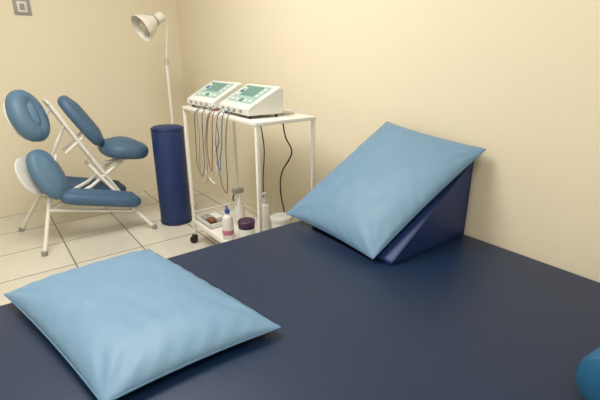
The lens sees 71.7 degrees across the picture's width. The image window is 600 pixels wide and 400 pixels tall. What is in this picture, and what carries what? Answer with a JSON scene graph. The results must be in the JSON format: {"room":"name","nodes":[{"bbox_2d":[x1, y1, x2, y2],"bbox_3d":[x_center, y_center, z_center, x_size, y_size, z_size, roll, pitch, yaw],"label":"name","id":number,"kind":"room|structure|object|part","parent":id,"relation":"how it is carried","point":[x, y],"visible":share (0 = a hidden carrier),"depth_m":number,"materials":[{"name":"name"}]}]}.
{"room":"physiotherapy room","nodes":[
{"label":"physiotherapy room","id":0,"kind":"room"},
{"bbox_2d":[0,0,188,216],"bbox_3d":[-2.711,-1.128,2.892,3.845,2.750,0.120,-14,23,-35],"label":"wall","id":1,"kind":"structure","parent":0,"point":[91,53],"depth_m":3.57,"materials":[{"name":"paint"}]},
{"bbox_2d":[12,0,31,14],"bbox_3d":[-2.117,-1.472,3.161,0.115,0.115,0.017,-14,23,-35],"label":"light switch","id":2,"kind":"object","parent":1,"relation":"attached to","point":[21,7],"visible":1,"depth_m":3.16,"materials":[{"name":"grey plastic"}]},
{"bbox_2d":[0,183,234,305],"bbox_3d":[-0.891,0.965,1.190,3.965,0.100,5.970,-14,23,-35],"label":"floor","id":3,"kind":"structure","parent":0,"point":[75,239],"depth_m":3.04,"materials":[{"name":"tile"}]},
{"bbox_2d":[3,90,156,256],"bbox_3d":[-1.587,-0.277,3.028,0.936,1.052,0.647,-14,23,-35],"label":"chair","id":4,"kind":"object","parent":3,"relation":"on","point":[39,172],"visible":1,"depth_m":2.83,"materials":[{"name":"blue leather"}]},
{"bbox_3d":[-1.827,-0.529,2.725,0.126,0.276,0.242,1,19,3],"label":"cradle plate","id":5,"kind":"part","parent":4,"relation":"part of","materials":[{"name":"white plastic"}]},
{"bbox_3d":[-1.782,-0.163,2.776,0.127,0.257,0.240,2,19,6],"label":"arm rest plate","id":6,"kind":"part","parent":4,"relation":"part of","materials":[{"name":"white plastic"}]},
{"bbox_3d":[-1.933,-0.059,3.044,0.378,0.620,0.034,0,19,1],"label":"leg","id":7,"kind":"part","parent":4,"relation":"part of","materials":[{"name":"white metal"}]},
{"bbox_3d":[-1.697,0.024,2.801,0.052,0.619,0.320,2,19,5],"label":"leg","id":8,"kind":"part","parent":4,"relation":"part of","materials":[{"name":"white metal"}]},
{"bbox_3d":[-1.722,-0.339,2.849,0.063,0.326,0.265,11,22,29],"label":"arm rest post","id":9,"kind":"part","parent":4,"relation":"part of","materials":[{"name":"white metal"}]},
{"bbox_3d":[-1.601,-0.382,3.059,0.393,0.722,0.026,-14,23,-35],"label":"rail","id":10,"kind":"part","parent":4,"relation":"part of","materials":[{"name":"white metal"}]},
{"bbox_3d":[-1.516,-0.345,2.954,0.393,0.722,0.026,-14,23,-35],"label":"rail","id":11,"kind":"part","parent":4,"relation":"part of","materials":[{"name":"white metal"}]},
{"bbox_3d":[-1.515,-0.109,3.341,0.049,0.524,0.423,8,21,22],"label":"leg","id":12,"kind":"part","parent":4,"relation":"part of","materials":[{"name":"white metal"}]},
{"bbox_3d":[-1.322,-0.027,3.101,0.423,0.524,0.049,-2,19,-7],"label":"leg","id":13,"kind":"part","parent":4,"relation":"part of","materials":[{"name":"white metal"}]},
{"bbox_3d":[-1.347,-0.400,3.164,0.336,0.163,0.400,-14,23,-35],"label":"seat","id":14,"kind":"part","parent":4,"relation":"part of","materials":[{"name":"leather"}]},
{"bbox_2d":[131,12,195,207],"bbox_3d":[-1.098,-0.675,3.385,0.270,1.571,0.394,15,24,37],"label":"floor lamp","id":15,"kind":"object","parent":3,"relation":"on","point":[145,26],"visible":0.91,"depth_m":3.10,"materials":[{"name":"white metal"}]},
{"bbox_3d":[-1.129,-1.285,3.067,0.106,0.096,0.098,-14,23,-35],"label":"bulb","id":16,"kind":"part","parent":15,"relation":"part of","materials":[{"name":"white glass"}]},
{"bbox_3d":[-1.110,-1.286,3.075,0.242,0.214,0.197,-14,23,-35],"label":"lamp shade","id":17,"kind":"part","parent":15,"relation":"part of","materials":[{"name":"white metal"}]},
{"bbox_2d":[150,124,191,224],"bbox_3d":[-0.995,-0.196,3.226,0.246,0.768,0.246,-14,23,-35],"label":"bolster","id":18,"kind":"object","parent":3,"relation":"on","point":[168,142],"visible":0.99,"depth_m":3.13,"materials":[{"name":"blue leather"}]},
{"bbox_2d":[182,105,315,242],"bbox_3d":[-0.346,-0.067,2.566,0.406,0.954,0.915,-14,23,-35],"label":"trolley","id":19,"kind":"object","parent":3,"relation":"on","point":[261,120],"visible":0.3,"depth_m":2.28,"materials":[{"name":"white metal"}]},
{"bbox_3d":[-0.738,-0.179,2.787,0.018,0.873,0.018,-14,23,-35],"label":"post","id":20,"kind":"part","parent":19,"relation":"part of","materials":[{"name":"white metal"}]},
{"bbox_2d":[197,210,223,228],"bbox_3d":[-0.590,0.127,2.853,0.160,0.050,0.220,-14,23,-35],"label":"tray","id":21,"kind":"object","parent":19,"relation":"on","point":[212,220],"visible":0.84,"depth_m":2.84,"materials":[{"name":"grey plastic"}]},
{"bbox_2d":[187,81,242,110],"bbox_3d":[-0.526,-0.642,2.538,0.234,0.150,0.347,-14,23,-35],"label":"electrotherapy machine","id":22,"kind":"object","parent":19,"relation":"on","point":[213,93],"visible":0.83,"depth_m":2.48,"materials":[{"name":"white plastic"}]},
{"bbox_3d":[-0.525,-0.672,2.528,0.138,0.077,0.272,-15,24,-37],"label":"control panel","id":23,"kind":"part","parent":22,"relation":"part of","materials":[{"name":"teal"}]},
{"bbox_3d":[-0.599,0.048,2.978,0.350,0.008,0.008,-14,23,-35],"label":"guard rail","id":24,"kind":"part","parent":19,"relation":"part of","materials":[{"name":"white metal"}]},
{"bbox_2d":[222,206,233,239],"bbox_3d":[-0.448,0.136,2.571,0.072,0.216,0.072,-14,23,-35],"label":"bottle","id":25,"kind":"object","parent":19,"relation":"on","point":[227,219],"visible":1,"depth_m":2.55,"materials":[{"name":"white plastic"}]},
{"bbox_2d":[196,211,271,241],"bbox_3d":[-0.334,0.221,2.669,0.362,0.006,0.887,-14,23,-35],"label":"shelf","id":26,"kind":"object","parent":19,"relation":"attached to","point":[216,233],"depth_m":2.74,"materials":[{"name":"white metal"}]},
{"bbox_3d":[-0.460,-0.248,2.988,0.018,0.873,0.018,-14,23,-35],"label":"post","id":27,"kind":"part","parent":19,"relation":"part of","materials":[{"name":"white metal"}]},
{"bbox_2d":[232,187,244,224],"bbox_3d":[-0.413,0.040,2.792,0.086,0.255,0.072,-14,23,-35],"label":"spray bottle","id":28,"kind":"object","parent":19,"relation":"on","point":[239,210],"visible":0.87,"depth_m":2.77,"materials":[{"name":"white plastic"}]},
{"bbox_2d":[238,217,254,237],"bbox_3d":[-0.328,0.186,2.552,0.106,0.135,0.106,-14,23,-35],"label":"jar","id":29,"kind":"object","parent":19,"relation":"on","point":[246,225],"visible":0.76,"depth_m":2.51,"materials":[{"name":"purple"}]},
{"bbox_3d":[-0.328,0.135,2.534,0.106,0.027,0.106,-14,23,-35],"label":"lid","id":30,"kind":"part","parent":29,"relation":"part of","materials":[{"name":"purple plastic"}]},
{"bbox_2d":[185,105,312,121],"bbox_3d":[-0.334,-0.516,2.415,0.362,0.006,0.887,-14,23,-35],"label":"shelf","id":31,"kind":"object","parent":19,"relation":"attached to","point":[296,117],"depth_m":2.18,"materials":[{"name":"white metal"}]},
{"bbox_2d":[219,84,282,118],"bbox_3d":[-0.275,-0.537,2.232,0.225,0.150,0.350,-13,23,-32],"label":"electrotherapy machine","id":32,"kind":"object","parent":19,"relation":"on","point":[251,100],"visible":0.98,"depth_m":2.14,"materials":[{"name":"white plastic"}]},
{"bbox_2d":[194,104,234,193],"bbox_3d":[-0.477,-0.285,2.324,0.076,0.463,0.380,-14,23,-35],"label":"lead","id":33,"kind":"object","parent":32,"relation":"attached to","point":[199,108],"visible":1,"depth_m":2.31,"materials":[{"name":"grey"}]},
{"bbox_3d":[-0.273,-0.567,2.223,0.138,0.077,0.280,-13,23,-32],"label":"control panel","id":34,"kind":"part","parent":32,"relation":"part of","materials":[{"name":"teal"}]},
{"bbox_3d":[-0.208,0.048,2.129,0.018,0.873,0.018,-14,23,-35],"label":"post","id":35,"kind":"part","parent":19,"relation":"part of","materials":[{"name":"white metal"}]},
{"bbox_2d":[261,192,270,230],"bbox_3d":[-0.228,0.074,2.687,0.077,0.258,0.075,-7,20,-19],"label":"lotion bottle","id":36,"kind":"object","parent":19,"relation":"on","point":[266,210],"visible":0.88,"depth_m":2.66,"materials":[{"name":"white plastic"}]},
{"bbox_2d":[260,123,291,211],"bbox_3d":[-0.208,-0.143,2.772,0.306,0.988,0.509,-14,23,-35],"label":"cables","id":37,"kind":"object","parent":19,"relation":"hanging from","point":[283,123],"visible":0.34,"depth_m":2.68,"materials":[{"name":"black rubber"}]},
{"bbox_3d":[-0.319,-0.194,2.921,0.190,0.988,0.275,1,19,3],"label":"cord","id":38,"kind":"part","parent":37,"relation":"part of","materials":[{"name":"black rubber"}]},
{"bbox_3d":[-0.174,-0.146,2.767,0.184,0.978,0.427,-3,19,-10],"label":"cord","id":39,"kind":"part","parent":37,"relation":"part of","materials":[{"name":"black rubber"}]},
{"bbox_2d":[270,212,291,227],"bbox_3d":[-0.116,0.174,2.533,0.134,0.170,0.134,-14,23,-35],"label":"plastic tub","id":40,"kind":"object","parent":19,"relation":"on","point":[278,219],"visible":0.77,"depth_m":2.48,"materials":[{"name":"white plastic"}]},
{"bbox_2d":[282,108,294,113],"bbox_3d":[-0.100,-0.497,2.315,0.080,0.021,0.140,-14,23,-35],"label":"pad","id":41,"kind":"object","parent":19,"relation":"on","point":[285,111],"visible":0.5,"depth_m":2.27,"materials":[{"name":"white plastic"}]},
{"bbox_3d":[0.070,-0.021,2.330,0.018,0.873,0.018,-14,23,-35],"label":"post","id":42,"kind":"part","parent":19,"relation":"part of","materials":[{"name":"white metal"}]},
{"bbox_2d":[0,220,599,399],"bbox_3d":[0.073,0.624,1.261,1.955,0.500,1.525,-14,23,-35],"label":"table","id":43,"kind":"object","parent":3,"relation":"on","point":[462,317],"visible":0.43,"depth_m":1.20,"materials":[{"name":"blue leather"}]},
{"bbox_2d":[4,249,280,399],"bbox_3d":[-0.499,0.311,1.241,0.772,0.101,0.482,17,25,40],"label":"cushion","id":44,"kind":"object","parent":43,"relation":"on","point":[124,323],"visible":1,"depth_m":1.13,"materials":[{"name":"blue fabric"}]},
{"bbox_2d":[311,161,473,264],"bbox_3d":[0.391,-0.023,1.841,0.480,0.344,0.492,-14,23,-35],"label":"cushion","id":45,"kind":"object","parent":43,"relation":"on","point":[443,219],"visible":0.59,"depth_m":1.69,"materials":[{"name":"blue leather"}]},
{"bbox_2d":[286,121,485,258],"bbox_3d":[0.344,-0.090,1.848,0.539,0.429,0.686,-14,23,-35],"label":"cushion","id":46,"kind":"object","parent":45,"relation":"on","point":[381,186],"visible":1,"depth_m":1.74,"materials":[{"name":"blue fabric"}]},
{"bbox_2d":[576,347,599,399],"bbox_3d":[0.876,0.366,1.004,0.520,0.150,0.150,-11,22,-29],"label":"bolster","id":47,"kind":"object","parent":43,"relation":"on","point":[588,371],"visible":1,"depth_m":0.91,"materials":[{"name":"blue leather"}]},
{"bbox_2d":[176,0,599,282],"bbox_3d":[0.638,-0.761,1.827,0.120,2.750,5.970,-14,23,-35],"label":"wall","id":48,"kind":"structure","parent":0,"point":[518,81],"depth_m":1.84,"materials":[{"name":"paint"}]}
]}

